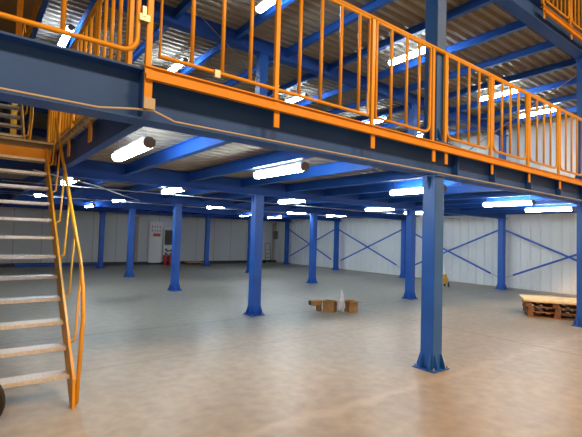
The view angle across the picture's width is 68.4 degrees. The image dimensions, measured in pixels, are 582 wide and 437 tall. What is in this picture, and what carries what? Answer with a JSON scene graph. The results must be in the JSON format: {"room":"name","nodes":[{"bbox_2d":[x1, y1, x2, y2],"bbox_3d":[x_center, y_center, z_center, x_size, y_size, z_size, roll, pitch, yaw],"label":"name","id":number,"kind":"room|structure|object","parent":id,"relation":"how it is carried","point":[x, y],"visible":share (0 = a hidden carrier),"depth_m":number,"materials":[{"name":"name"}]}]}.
{"room":"warehouse","nodes":[
{"label":"warehouse","id":0,"kind":"room"},
{"bbox_2d":[0,131,276,262],"bbox_3d":[-11.560,-2.496,19.944,27.400,9.400,0.250,3,-3,-37],"label":"wall","id":1,"kind":"structure","parent":0,"point":[228,237],"depth_m":21.64,"materials":[{"name":"metal"}]},
{"bbox_2d":[134,217,138,261],"bbox_3d":[-8.060,1.079,22.316,0.140,2.340,0.100,3,-3,-37],"label":"trim","id":2,"kind":"structure","parent":1,"relation":"attached to","point":[136,218],"depth_m":22.27,"materials":[{"name":"beige"}]},
{"bbox_2d":[0,260,275,266],"bbox_3d":[-8.040,2.332,22.337,17.760,0.160,0.050,3,-3,-37],"label":"baseboard","id":3,"kind":"structure","parent":1,"relation":"attached to","point":[231,261],"depth_m":22.34,"materials":[{"name":"grey"}]},
{"bbox_2d":[162,227,172,260],"bbox_3d":[-6.582,1.396,23.374,0.800,1.800,0.185,3,-3,-37],"label":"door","id":4,"kind":"structure","parent":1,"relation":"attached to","point":[167,232],"depth_m":23.24,"materials":[{"name":"white plastic"}]},
{"bbox_2d":[0,116,422,197],"bbox_3d":[-2.172,-0.682,14.807,17.700,0.105,19.035,3,-3,-37],"label":"ceiling","id":5,"kind":"structure","parent":0,"point":[233,151],"depth_m":6.46,"materials":[{"name":"metal"}]},
{"bbox_2d":[0,24,33,139],"bbox_3d":[-5.750,-2.798,8.209,1.232,3.693,3.070,3,-3,-37],"label":"stair","id":6,"kind":"structure","parent":5,"relation":"on","point":[21,127],"depth_m":7.73,"materials":[{"name":"metal"}]},
{"bbox_2d":[10,0,23,134],"bbox_3d":[-6.285,-3.719,9.838,0.200,5.300,0.200,3,-3,-37],"label":"post","id":7,"kind":"object","parent":5,"relation":"on","point":[18,31],"visible":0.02,"depth_m":9.81,"materials":[{"name":"metal"}]},
{"bbox_2d":[111,131,155,161],"bbox_3d":[-1.818,-0.874,4.899,0.132,0.311,1.210,3,-3,-37],"label":"lamp","id":8,"kind":"object","parent":5,"relation":"hanging from","point":[144,143],"visible":0.95,"depth_m":4.69,"materials":[{"name":"grey"}]},
{"bbox_2d":[112,139,151,160],"bbox_3d":[-1.821,-0.764,4.894,0.132,0.074,1.130,3,-3,-37],"label":"diffuser","id":9,"kind":"object","parent":8,"relation":"attached to","point":[136,147],"depth_m":4.81,"materials":[{"name":"white"}]},
{"bbox_2d":[0,203,290,221],"bbox_3d":[-7.016,-0.346,21.113,17.650,0.305,0.220,3,-3,-37],"label":"steel beam","id":10,"kind":"structure","parent":5,"relation":"attached to","point":[56,206],"depth_m":20.75,"materials":[{"name":"metal"}]},
{"bbox_2d":[0,118,143,205],"bbox_3d":[-6.996,-0.775,11.109,0.090,0.300,18.982,3,-3,-37],"label":"beam","id":11,"kind":"structure","parent":10,"relation":"attached to","point":[105,133],"depth_m":4.94,"materials":[{"name":"metal"}]},
{"bbox_2d":[47,0,134,165],"bbox_3d":[-2.798,-1.621,5.581,0.062,1.597,4.730,3,-3,-37],"label":"guard rail","id":12,"kind":"object","parent":11,"relation":"attached to","point":[64,119],"visible":0.38,"depth_m":4.73,"materials":[{"name":"metal"}]},
{"bbox_2d":[2,193,366,218],"bbox_3d":[-1.867,-0.300,14.457,13.600,0.027,0.070,3,-3,-37],"label":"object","id":13,"kind":"structure","parent":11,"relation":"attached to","point":[2,193],"depth_m":12.76,"materials":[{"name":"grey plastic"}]},
{"bbox_2d":[1,180,453,218],"bbox_3d":[0.644,-0.297,11.152,13.600,0.027,0.070,3,-3,-37],"label":"cable","id":14,"kind":"object","parent":11,"relation":"attached to","point":[1,180],"visible":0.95,"depth_m":8.93,"materials":[{"name":"grey plastic"}]},
{"bbox_2d":[53,136,231,198],"bbox_3d":[-6.107,-0.776,11.785,0.090,0.180,18.982,3,-3,-37],"label":"joist","id":15,"kind":"object","parent":10,"relation":"attached to","point":[197,144],"visible":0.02,"depth_m":6.01,"materials":[{"name":"blue paint"}]},
{"bbox_2d":[0,191,341,221],"bbox_3d":[-4.353,-0.417,17.614,17.650,0.305,0.220,3,-3,-37],"label":"steel beam","id":16,"kind":"structure","parent":5,"relation":"attached to","point":[76,202],"depth_m":16.46,"materials":[{"name":"metal"}]},
{"bbox_2d":[161,187,187,193],"bbox_3d":[-2.522,-0.711,9.237,0.132,0.311,1.210,3,-3,-37],"label":"lamp","id":17,"kind":"object","parent":5,"relation":"hanging from","point":[165,190],"visible":0.56,"depth_m":9.24,"materials":[{"name":"white"}]},
{"bbox_2d":[161,188,182,193],"bbox_3d":[-2.525,-0.602,9.232,0.132,0.074,1.130,3,-3,-37],"label":"diffuser","id":18,"kind":"object","parent":17,"relation":"attached to","point":[165,190],"depth_m":9.26,"materials":[{"name":"white"}]},
{"bbox_2d":[64,150,313,206],"bbox_3d":[-5.161,-0.718,12.504,0.090,0.180,18.982,3,-3,-37],"label":"joist","id":19,"kind":"object","parent":5,"relation":"attached to","point":[276,157],"visible":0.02,"depth_m":6.85,"materials":[{"name":"blue paint"}]},
{"bbox_2d":[0,178,405,219],"bbox_3d":[-1.691,-0.487,14.116,17.650,0.305,0.220,3,-3,-37],"label":"steel beam","id":20,"kind":"structure","parent":5,"relation":"attached to","point":[89,192],"depth_m":12.59,"materials":[{"name":"metal"}]},
{"bbox_2d":[92,161,378,208],"bbox_3d":[-4.214,-0.660,13.223,0.090,0.180,18.982,3,-3,-37],"label":"joist","id":21,"kind":"object","parent":5,"relation":"attached to","point":[339,167],"visible":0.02,"depth_m":7.46,"materials":[{"name":"blue paint"}]},
{"bbox_2d":[0,155,507,218],"bbox_3d":[0.972,-0.558,10.617,17.650,0.305,0.220,3,-3,-37],"label":"steel beam","id":22,"kind":"structure","parent":5,"relation":"attached to","point":[86,169],"depth_m":8.48,"materials":[{"name":"metal"}]},
{"bbox_2d":[255,52,268,95],"bbox_3d":[-0.672,-2.266,9.401,0.340,2.685,0.340,3,-3,-37],"label":"steel column","id":23,"kind":"structure","parent":5,"relation":"on","point":[261,58],"depth_m":9.36,"materials":[{"name":"metal"}]},
{"bbox_2d":[120,170,421,209],"bbox_3d":[-3.268,-0.603,13.942,0.090,0.180,18.982,3,-3,-37],"label":"joist","id":24,"kind":"object","parent":5,"relation":"attached to","point":[383,176],"visible":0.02,"depth_m":8.43,"materials":[{"name":"blue paint"}]},
{"bbox_2d":[252,160,308,178],"bbox_3d":[-0.172,-0.773,6.149,0.132,0.311,1.210,3,-3,-37],"label":"lamp","id":25,"kind":"object","parent":5,"relation":"hanging from","point":[300,166],"visible":0.9,"depth_m":6.01,"materials":[{"name":"white"}]},
{"bbox_2d":[254,165,302,178],"bbox_3d":[-0.176,-0.664,6.145,0.132,0.074,1.130,3,-3,-37],"label":"diffuser","id":26,"kind":"object","parent":25,"relation":"attached to","point":[284,169],"depth_m":6.10,"materials":[{"name":"white"}]},
{"bbox_2d":[145,179,469,211],"bbox_3d":[-2.322,-0.545,14.661,0.090,0.180,18.982,3,-3,-37],"label":"joist","id":27,"kind":"object","parent":5,"relation":"attached to","point":[378,187],"visible":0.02,"depth_m":9.44,"materials":[{"name":"blue paint"}]},
{"bbox_2d":[169,184,502,212],"bbox_3d":[-1.375,-0.488,15.380,0.090,0.180,18.982,3,-3,-37],"label":"joist","id":28,"kind":"object","parent":5,"relation":"attached to","point":[470,188],"visible":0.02,"depth_m":10.21,"materials":[{"name":"blue paint"}]},
{"bbox_2d":[191,190,530,213],"bbox_3d":[-0.429,-0.430,16.099,0.090,0.180,18.982,3,-3,-37],"label":"joist","id":29,"kind":"object","parent":5,"relation":"attached to","point":[490,194],"visible":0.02,"depth_m":10.51,"materials":[{"name":"blue paint"}]},
{"bbox_2d":[210,195,554,215],"bbox_3d":[0.518,-0.372,16.819,0.090,0.180,18.982,3,-3,-37],"label":"joist","id":30,"kind":"object","parent":5,"relation":"attached to","point":[536,198],"visible":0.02,"depth_m":11.37,"materials":[{"name":"blue paint"}]},
{"bbox_2d":[231,200,572,216],"bbox_3d":[1.464,-0.315,17.538,0.090,0.180,18.982,3,-3,-37],"label":"joist","id":31,"kind":"object","parent":5,"relation":"attached to","point":[540,202],"visible":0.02,"depth_m":12.63,"materials":[{"name":"blue paint"}]},
{"bbox_2d":[408,104,416,135],"bbox_3d":[3.572,-2.008,12.625,0.340,2.685,0.340,3,-3,-37],"label":"steel column","id":32,"kind":"structure","parent":5,"relation":"on","point":[412,109],"depth_m":12.58,"materials":[{"name":"metal"}]},
{"bbox_2d":[389,185,446,195],"bbox_3d":[2.357,-0.620,8.071,0.132,0.311,1.210,3,-3,-37],"label":"lamp","id":33,"kind":"object","parent":5,"relation":"hanging from","point":[412,190],"visible":0.61,"depth_m":8.15,"materials":[{"name":"white"}]},
{"bbox_2d":[390,188,422,194],"bbox_3d":[2.354,-0.510,8.067,0.132,0.074,1.130,3,-3,-37],"label":"diffuser","id":34,"kind":"object","parent":33,"relation":"attached to","point":[400,191],"depth_m":8.19,"materials":[{"name":"white"}]},
{"bbox_2d":[266,207,576,218],"bbox_3d":[3.357,-0.200,18.976,0.090,0.180,18.982,3,-3,-37],"label":"joist","id":35,"kind":"object","parent":5,"relation":"attached to","point":[505,210],"visible":0.02,"depth_m":14.57,"materials":[{"name":"blue paint"}]},
{"bbox_2d":[282,210,576,219],"bbox_3d":[4.303,-0.142,19.695,0.090,0.180,18.982,3,-3,-37],"label":"joist","id":36,"kind":"object","parent":5,"relation":"attached to","point":[574,211],"visible":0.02,"depth_m":15.18,"materials":[{"name":"blue paint"}]},
{"bbox_2d":[296,203,576,215],"bbox_3d":[2.410,-0.257,18.257,0.090,0.180,18.982,3,-3,-37],"label":"joist","id":37,"kind":"object","parent":5,"relation":"attached to","point":[573,204],"visible":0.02,"depth_m":13.19,"materials":[{"name":"blue paint"}]},
{"bbox_2d":[482,196,535,206],"bbox_3d":[5.153,-0.449,10.196,0.132,0.311,1.210,3,-3,-37],"label":"lamp","id":38,"kind":"object","parent":5,"relation":"hanging from","point":[514,202],"visible":0.94,"depth_m":10.10,"materials":[{"name":"white"}]},
{"bbox_2d":[483,201,531,206],"bbox_3d":[5.150,-0.340,10.191,0.132,0.074,1.130,3,-3,-37],"label":"diffuser","id":39,"kind":"object","parent":38,"relation":"attached to","point":[494,203],"depth_m":10.16,"materials":[{"name":"white"}]},
{"bbox_2d":[524,206,574,211],"bbox_3d":[6.944,-0.340,11.556,0.132,0.311,1.210,3,-3,-37],"label":"lamp","id":40,"kind":"object","parent":5,"relation":"hanging from","point":[561,208],"visible":0.9,"depth_m":11.48,"materials":[{"name":"white"}]},
{"bbox_2d":[526,208,571,211],"bbox_3d":[6.941,-0.231,11.552,0.132,0.074,1.130,3,-3,-37],"label":"diffuser","id":41,"kind":"object","parent":40,"relation":"attached to","point":[527,209],"depth_m":11.55,"materials":[{"name":"white"}]},
{"bbox_2d":[0,0,576,137],"bbox_3d":[-2.083,-3.768,14.937,17.700,0.105,19.035,3,-3,-37],"label":"ceiling","id":42,"kind":"structure","parent":0,"point":[403,14],"depth_m":9.63,"materials":[{"name":"metal"}]},
{"bbox_2d":[0,127,63,137],"bbox_3d":[-6.926,-3.437,21.243,17.650,0.295,0.220,3,-3,-37],"label":"steel beam","id":43,"kind":"structure","parent":42,"relation":"attached to","point":[35,131],"depth_m":18.21,"materials":[{"name":"metal"}]},
{"bbox_2d":[0,0,48,131],"bbox_3d":[-7.046,-3.869,11.133,0.090,0.280,18.982,3,-3,-37],"label":"beam","id":44,"kind":"structure","parent":43,"relation":"attached to","point":[44,4],"depth_m":8.24,"materials":[{"name":"metal"}]},
{"bbox_2d":[27,0,41,37],"bbox_3d":[-5.208,-3.952,8.626,0.018,0.280,3.000,3,-3,-37],"label":"channel","id":45,"kind":"object","parent":44,"relation":"attached to","point":[38,3],"visible":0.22,"depth_m":8.26,"materials":[{"name":"orange paint"}]},
{"bbox_2d":[18,1,94,134],"bbox_3d":[-6.432,-3.897,11.601,0.090,0.160,18.982,3,-3,-37],"label":"joist","id":46,"kind":"object","parent":43,"relation":"attached to","point":[91,4],"visible":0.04,"depth_m":8.83,"materials":[{"name":"blue paint"}]},
{"bbox_2d":[58,35,69,46],"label":"lamp","id":47,"kind":"object","parent":42,"relation":"hanging from","point":[64,39],"depth_m":9.06,"materials":[{"name":"white"}]},
{"bbox_2d":[58,27,73,46],"bbox_3d":[-4.729,-3.780,8.987,0.132,0.074,1.130,3,-3,-37],"label":"diffuser","id":48,"kind":"object","parent":47,"relation":"attached to","point":[64,39],"depth_m":8.96,"materials":[{"name":"white"}]},
{"bbox_2d":[66,0,196,127],"bbox_3d":[-5.382,-3.833,12.399,0.090,0.160,18.982,3,-3,-37],"label":"joist","id":49,"kind":"object","parent":42,"relation":"attached to","point":[184,5],"visible":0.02,"depth_m":8.81,"materials":[{"name":"blue paint"}]},
{"bbox_2d":[167,57,187,71],"bbox_3d":[-2.817,-3.773,10.442,0.132,0.311,1.210,3,-3,-37],"label":"lamp","id":50,"kind":"object","parent":42,"relation":"hanging from","point":[174,67],"visible":0.54,"depth_m":10.30,"materials":[{"name":"white"}]},
{"bbox_2d":[168,59,182,71],"bbox_3d":[-2.820,-3.663,10.437,0.132,0.074,1.130,3,-3,-37],"label":"diffuser","id":51,"kind":"object","parent":50,"relation":"attached to","point":[174,67],"depth_m":10.36,"materials":[{"name":"white"}]},
{"bbox_2d":[177,0,294,74],"bbox_3d":[-4.332,-3.769,13.197,0.090,0.160,18.982,3,-3,-37],"label":"joist","id":52,"kind":"object","parent":42,"relation":"attached to","point":[269,12],"visible":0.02,"depth_m":8.81,"materials":[{"name":"blue paint"}]},
{"bbox_2d":[255,0,274,13],"bbox_3d":[-0.225,-3.835,7.200,0.132,0.311,1.210,3,-3,-37],"label":"lamp","id":53,"kind":"object","parent":42,"relation":"hanging from","point":[262,6],"visible":1,"depth_m":7.47,"materials":[{"name":"white"}]},
{"bbox_2d":[285,91,308,102],"bbox_3d":[0.086,-3.596,12.648,0.132,0.311,1.210,3,-3,-37],"label":"lamp","id":54,"kind":"object","parent":42,"relation":"hanging from","point":[293,99],"visible":0.53,"depth_m":12.53,"materials":[{"name":"white"}]},
{"bbox_2d":[286,94,303,102],"bbox_3d":[0.083,-3.487,12.643,0.132,0.074,1.130,3,-3,-37],"label":"diffuser","id":55,"kind":"object","parent":54,"relation":"attached to","point":[293,99],"depth_m":12.58,"materials":[{"name":"white"}]},
{"bbox_2d":[89,0,508,135],"bbox_3d":[1.061,-3.649,10.748,17.650,0.295,0.220,3,-3,-37],"label":"steel beam","id":56,"kind":"structure","parent":42,"relation":"attached to","point":[309,64],"depth_m":9.51,"materials":[{"name":"metal"}]},
{"bbox_2d":[222,0,394,86],"bbox_3d":[-3.282,-3.705,13.994,0.090,0.160,18.982,3,-3,-37],"label":"joist","id":57,"kind":"object","parent":42,"relation":"attached to","point":[374,5],"visible":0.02,"depth_m":8.70,"materials":[{"name":"blue paint"}]},
{"bbox_2d":[267,0,492,96],"bbox_3d":[-2.232,-3.641,14.792,0.090,0.160,18.982,3,-3,-37],"label":"joist","id":58,"kind":"object","parent":42,"relation":"attached to","point":[472,5],"visible":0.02,"depth_m":8.96,"materials":[{"name":"blue paint"}]},
{"bbox_2d":[387,46,424,65],"bbox_3d":[2.615,-3.662,9.358,0.132,0.311,1.210,3,-3,-37],"label":"lamp","id":59,"kind":"object","parent":42,"relation":"hanging from","point":[413,53],"visible":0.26,"depth_m":9.41,"materials":[{"name":"white"}]},
{"bbox_2d":[296,20,528,105],"bbox_3d":[-1.183,-3.577,15.589,0.090,0.160,18.982,3,-3,-37],"label":"joist","id":60,"kind":"object","parent":42,"relation":"attached to","point":[515,26],"visible":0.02,"depth_m":9.30,"materials":[{"name":"blue paint"}]},
{"bbox_2d":[327,41,556,114],"bbox_3d":[-0.133,-3.514,16.387,0.090,0.160,18.982,3,-3,-37],"label":"joist","id":61,"kind":"object","parent":42,"relation":"attached to","point":[547,45],"visible":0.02,"depth_m":10.10,"materials":[{"name":"blue paint"}]},
{"bbox_2d":[354,58,576,121],"bbox_3d":[0.917,-3.450,17.185,0.090,0.160,18.982,3,-3,-37],"label":"joist","id":62,"kind":"object","parent":42,"relation":"attached to","point":[571,62],"visible":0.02,"depth_m":10.93,"materials":[{"name":"blue paint"}]},
{"bbox_2d":[379,77,576,127],"bbox_3d":[1.967,-3.386,17.982,0.090,0.160,18.982,3,-3,-37],"label":"joist","id":63,"kind":"object","parent":42,"relation":"attached to","point":[573,81],"visible":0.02,"depth_m":12.22,"materials":[{"name":"blue paint"}]},
{"bbox_2d":[401,93,576,133],"bbox_3d":[3.017,-3.322,18.780,0.090,0.160,18.982,3,-3,-37],"label":"joist","id":64,"kind":"object","parent":42,"relation":"attached to","point":[570,97],"visible":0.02,"depth_m":13.31,"materials":[{"name":"blue paint"}]},
{"bbox_2d":[494,89,516,97],"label":"lamp","id":65,"kind":"object","parent":42,"relation":"hanging from","point":[496,95],"depth_m":11.52,"materials":[{"name":"white"}]},
{"bbox_2d":[480,89,516,100],"bbox_3d":[5.673,-3.366,11.679,0.132,0.074,1.130,3,-3,-37],"label":"diffuser","id":66,"kind":"object","parent":65,"relation":"attached to","point":[506,92],"depth_m":11.64,"materials":[{"name":"white"}]},
{"bbox_2d":[448,106,576,135],"bbox_3d":[4.066,-3.258,19.578,0.090,0.160,18.982,3,-3,-37],"label":"joist","id":67,"kind":"object","parent":42,"relation":"attached to","point":[572,109],"visible":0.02,"depth_m":14.73,"materials":[{"name":"blue paint"}]},
{"bbox_2d":[0,0,580,36],"bbox_3d":[-1.355,-7.558,6.918,27.400,0.200,33.500,3,-3,-37],"label":"ceiling","id":68,"kind":"structure","parent":0,"point":[6,6],"depth_m":14.96,"materials":[{"name":"beige"}]},
{"bbox_2d":[0,262,581,436],"bbox_3d":[-1.648,2.080,6.532,27.400,0.300,33.550,3,-3,-37],"label":"floor","id":69,"kind":"structure","parent":0,"point":[157,361],"depth_m":5.95,"materials":[{"name":"concrete"}]},
{"bbox_2d":[0,385,5,415],"bbox_3d":[-2.629,1.524,3.515,0.497,0.497,0.060,2,-3,-17],"label":"wheel","id":70,"kind":"object","parent":69,"relation":"on","point":[2,393],"visible":1,"depth_m":3.57,"materials":[{"name":"black rubber"}]},
{"bbox_2d":[0,118,84,408],"bbox_3d":[-3.281,0.125,4.965,1.262,3.379,2.812,3,-3,-37],"label":"stair","id":71,"kind":"structure","parent":69,"relation":"on","point":[68,373],"depth_m":4.69,"materials":[{"name":"metal"}]},
{"bbox_2d":[0,144,50,162],"bbox_3d":[-4.100,-0.957,6.063,1.240,0.185,0.045,3,-3,-37],"label":"channel","id":72,"kind":"object","parent":71,"relation":"on","point":[4,149],"visible":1,"depth_m":6.21,"materials":[{"name":"orange paint"}]},
{"bbox_2d":[15,263,96,266],"bbox_3d":[-10.724,2.166,19.876,3.500,0.130,0.200,3,-3,-37],"label":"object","id":73,"kind":"object","parent":69,"relation":"on","point":[74,264],"visible":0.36,"depth_m":19.57,"materials":[{"name":"blue paint"}]},
{"bbox_2d":[96,212,105,267],"bbox_3d":[-8.747,0.993,19.768,0.340,2.578,0.340,3,-3,-37],"label":"steel column","id":74,"kind":"structure","parent":69,"relation":"on","point":[100,264],"depth_m":19.69,"materials":[{"name":"metal"}]},
{"bbox_2d":[123,209,135,276],"bbox_3d":[-6.085,0.922,16.270,0.340,2.578,0.340,3,-3,-37],"label":"steel column","id":75,"kind":"structure","parent":69,"relation":"on","point":[131,218],"depth_m":16.19,"materials":[{"name":"metal"}]},
{"bbox_2d":[148,222,162,264],"bbox_3d":[-7.238,1.317,22.886,0.740,2.280,0.180,3,-3,-37],"label":"board","id":76,"kind":"object","parent":69,"relation":"on","point":[155,228],"visible":1,"depth_m":22.86,"materials":[{"name":"white plastic"}]},
{"bbox_2d":[167,204,182,291],"bbox_3d":[-3.422,0.851,12.771,0.340,2.578,0.340,3,-3,-37],"label":"steel column","id":77,"kind":"structure","parent":69,"relation":"on","point":[174,285],"depth_m":12.69,"materials":[{"name":"metal"}]},
{"bbox_2d":[202,218,210,265],"bbox_3d":[-4.503,1.251,22.993,0.340,2.578,0.340,3,-3,-37],"label":"steel column","id":78,"kind":"structure","parent":69,"relation":"on","point":[207,220],"depth_m":22.91,"materials":[{"name":"metal"}]},
{"bbox_2d":[244,216,250,272],"bbox_3d":[-1.841,1.180,19.494,0.340,2.578,0.340,3,-3,-37],"label":"steel column","id":79,"kind":"structure","parent":69,"relation":"on","point":[249,217],"depth_m":19.42,"materials":[{"name":"metal"}]},
{"bbox_2d":[243,194,264,316],"bbox_3d":[-0.760,0.780,9.273,0.340,2.578,0.340,3,-3,-37],"label":"steel column","id":80,"kind":"structure","parent":69,"relation":"on","point":[254,308],"depth_m":9.20,"materials":[{"name":"metal"}]},
{"bbox_2d":[283,222,289,264],"bbox_3d":[-0.260,1.509,26.217,0.340,2.578,0.340,3,-3,-37],"label":"steel column","id":81,"kind":"structure","parent":69,"relation":"on","point":[287,224],"depth_m":26.14,"materials":[{"name":"metal"}]},
{"bbox_2d":[306,214,317,283],"bbox_3d":[0.822,1.109,15.995,0.340,2.578,0.340,3,-3,-37],"label":"steel column","id":82,"kind":"structure","parent":69,"relation":"on","point":[313,217],"depth_m":15.92,"materials":[{"name":"metal"}]},
{"bbox_2d":[321,299,338,312],"bbox_3d":[0.891,2.008,9.879,0.499,0.272,0.475,1,-3,24],"label":"box","id":83,"kind":"object","parent":69,"relation":"on","point":[330,306],"visible":0.98,"depth_m":9.78,"materials":[{"name":"cardboard"}]},
{"bbox_2d":[332,221,339,269],"bbox_3d":[2.403,1.438,22.718,0.340,2.578,0.340,3,-3,-37],"label":"steel column","id":84,"kind":"structure","parent":69,"relation":"on","point":[336,223],"depth_m":22.64,"materials":[{"name":"metal"}]},
{"bbox_2d":[338,229,400,265],"bbox_3d":[3.734,1.391,20.970,0.058,1.777,4.222,3,-3,-37],"label":"brace","id":85,"kind":"object","parent":84,"relation":"attached to","point":[338,229],"visible":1,"depth_m":20.82,"materials":[{"name":"blue paint"}]},
{"bbox_2d":[337,289,344,311],"bbox_3d":[1.156,1.888,9.870,0.198,0.523,0.210,1,-2,12],"label":"plastic wrap","id":86,"kind":"object","parent":69,"relation":"on","point":[341,304],"visible":0.97,"depth_m":9.81,"materials":[{"name":"plastic"}]},
{"bbox_2d":[344,300,361,312],"bbox_3d":[1.386,2.026,9.954,0.435,0.271,0.479,3,-3,-23],"label":"box","id":87,"kind":"object","parent":69,"relation":"on","point":[351,306],"visible":0.88,"depth_m":9.84,"materials":[{"name":"cardboard"}]},
{"bbox_2d":[398,220,405,277],"bbox_3d":[5.065,1.368,19.220,0.340,2.578,0.340,3,-3,-37],"label":"steel column","id":88,"kind":"structure","parent":69,"relation":"on","point":[403,222],"depth_m":19.14,"materials":[{"name":"metal"}]},
{"bbox_2d":[402,210,417,299],"bbox_3d":[3.484,1.039,12.497,0.340,2.578,0.340,3,-3,-37],"label":"steel column","id":89,"kind":"structure","parent":69,"relation":"on","point":[409,293],"depth_m":12.42,"materials":[{"name":"metal"}]},
{"bbox_2d":[412,174,449,373],"bbox_3d":[1.903,0.710,5.774,0.340,2.578,0.340,3,-3,-37],"label":"steel column","id":90,"kind":"structure","parent":69,"relation":"on","point":[430,359],"depth_m":5.70,"materials":[{"name":"metal"}]},
{"bbox_2d":[494,219,507,289],"bbox_3d":[7.728,1.297,15.721,0.340,2.578,0.340,3,-3,-37],"label":"steel column","id":91,"kind":"structure","parent":69,"relation":"on","point":[501,285],"depth_m":15.65,"materials":[{"name":"metal"}]},
{"bbox_2d":[415,230,497,276],"bbox_3d":[6.397,1.320,17.471,0.058,1.777,4.222,3,-3,-37],"label":"brace","id":92,"kind":"object","parent":91,"relation":"attached to","point":[446,250],"visible":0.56,"depth_m":16.78,"materials":[{"name":"blue paint"}]},
{"bbox_2d":[523,306,576,320],"bbox_3d":[6.237,2.252,10.173,1.200,0.118,1.000,1,-3,23],"label":"wooden pallet","id":93,"kind":"object","parent":69,"relation":"on","point":[529,314],"visible":0.59,"depth_m":9.93,"materials":[{"name":"brown wood"}]},
{"bbox_2d":[522,301,576,314],"bbox_3d":[6.251,2.134,10.198,1.200,0.118,1.000,1,-3,21],"label":"wooden pallet","id":94,"kind":"object","parent":93,"relation":"on","point":[530,309],"visible":0.54,"depth_m":9.95,"materials":[{"name":"brown wood"}]},
{"bbox_2d":[522,299,576,309],"bbox_3d":[6.224,2.014,10.193,1.200,0.118,1.000,1,-3,24],"label":"wooden pallet","id":95,"kind":"object","parent":94,"relation":"on","point":[555,306],"visible":0.4,"depth_m":9.93,"materials":[{"name":"brown wood"}]},
{"bbox_2d":[521,297,575,304],"bbox_3d":[6.238,1.948,10.179,1.320,0.012,1.080,1,-3,24],"label":"plywood sheet","id":96,"kind":"object","parent":95,"relation":"on","point":[521,297],"visible":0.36,"depth_m":9.73,"materials":[{"name":"wood"}]},
{"bbox_2d":[523,299,576,304],"bbox_3d":[6.240,1.936,10.194,1.320,0.012,1.080,1,-3,23],"label":"plywood sheet","id":97,"kind":"object","parent":96,"relation":"on","point":[523,299],"visible":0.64,"depth_m":9.75,"materials":[{"name":"wood"}]},
{"bbox_2d":[519,294,576,303],"bbox_3d":[6.243,1.924,10.209,1.320,0.012,1.080,1,-3,22],"label":"plywood sheet","id":98,"kind":"object","parent":97,"relation":"on","point":[525,297],"visible":0.82,"depth_m":10.18,"materials":[{"name":"wood"}]},
{"bbox_2d":[571,203,581,327],"bbox_3d":[6.146,0.968,8.998,0.340,2.578,0.340,3,-3,-37],"label":"steel column","id":99,"kind":"structure","parent":69,"relation":"on","point":[577,322],"depth_m":8.97,"materials":[{"name":"metal"}]},
{"bbox_3d":[-2.341,0.452,2.550,0.340,2.578,0.340,3,-3,-37],"label":"steel column","id":100,"kind":"structure","parent":69,"relation":"on","visible":0},
{"bbox_2d":[0,30,581,202],"bbox_3d":[3.636,-0.679,7.121,17.650,0.405,0.220,3,-3,-37],"label":"steel beam","id":101,"kind":"structure","parent":100,"relation":"on","point":[29,65],"depth_m":3.72,"materials":[{"name":"metal"}]},
{"bbox_2d":[0,87,581,200],"bbox_3d":[1.499,-0.663,5.339,11.900,0.065,0.050,3,-3,-37],"label":"cable","id":102,"kind":"object","parent":101,"relation":"on","point":[1,88],"visible":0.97,"depth_m":3.74,"materials":[{"name":"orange plastic"}]},
{"bbox_2d":[143,0,581,188],"bbox_3d":[4.405,-1.356,7.534,13.892,1.547,0.096,3,-3,-37],"label":"guard rail","id":103,"kind":"object","parent":101,"relation":"attached to","point":[152,74],"visible":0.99,"depth_m":4.93,"materials":[{"name":"metal"}]},
{"bbox_2d":[143,97,154,110],"bbox_3d":[-1.093,-0.884,3.299,0.090,0.090,0.028,3,-3,-37],"label":"junction box","id":104,"kind":"object","parent":103,"relation":"attached to","point":[148,103],"visible":1,"depth_m":3.29,"materials":[{"name":"beige"}]},
{"bbox_2d":[422,0,451,144],"bbox_3d":[1.990,-2.337,5.902,0.340,2.685,0.340,3,-3,-37],"label":"steel column","id":105,"kind":"structure","parent":101,"relation":"on","point":[435,29],"depth_m":5.82,"materials":[{"name":"metal"}]},
{"bbox_2d":[575,58,581,179],"bbox_3d":[6.234,-2.079,9.127,0.340,2.685,0.340,3,-3,-37],"label":"steel column","id":106,"kind":"structure","parent":101,"relation":"on","point":[579,61],"depth_m":9.11,"materials":[{"name":"metal"}]},
{"bbox_3d":[-2.253,-2.595,2.678,0.340,2.685,0.340,3,-3,-37],"label":"steel column","id":107,"kind":"structure","parent":101,"relation":"on","visible":0},
{"bbox_2d":[0,0,141,51],"bbox_3d":[-2.186,-1.901,2.552,2.590,1.165,0.040,3,-3,-37],"label":"guard rail","id":108,"kind":"object","parent":107,"relation":"attached to","point":[62,30],"visible":1,"depth_m":3.01,"materials":[{"name":"metal"}]},
{"bbox_2d":[491,0,581,58],"bbox_3d":[3.725,-3.767,7.251,17.650,0.390,0.220,3,-3,-37],"label":"steel beam","id":109,"kind":"structure","parent":107,"relation":"on","point":[529,12],"depth_m":7.94,"materials":[{"name":"metal"}]},
{"bbox_2d":[540,0,581,41],"bbox_3d":[7.455,-4.172,9.912,7.384,1.557,0.096,3,-3,-37],"label":"guard rail","id":110,"kind":"object","parent":109,"relation":"attached to","point":[568,27],"visible":1,"depth_m":8.29,"materials":[{"name":"metal"}]},
{"bbox_2d":[276,16,581,294],"bbox_3d":[9.327,-2.112,14.780,0.280,9.400,33.250,3,-3,-37],"label":"wall","id":111,"kind":"structure","parent":0,"point":[556,231],"depth_m":16.66,"materials":[{"name":"metal"}]},
{"bbox_2d":[276,262,576,296],"bbox_3d":[5.146,2.653,19.634,0.038,0.050,20.190,3,-3,-37],"label":"baseboard","id":112,"kind":"structure","parent":111,"relation":"attached to","point":[276,262],"depth_m":16.97,"materials":[{"name":"beige"}]},
{"bbox_3d":[10.390,1.226,12.223,0.340,2.578,0.340,3,-3,-37],"label":"steel column","id":113,"kind":"structure","parent":0,"visible":0},
{"bbox_2d":[505,229,576,277],"bbox_3d":[9.059,1.250,13.973,0.058,1.777,4.222,3,-3,-37],"label":"brace","id":114,"kind":"object","parent":113,"relation":"attached to","point":[536,243],"visible":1,"depth_m":14.61,"materials":[{"name":"blue paint"}]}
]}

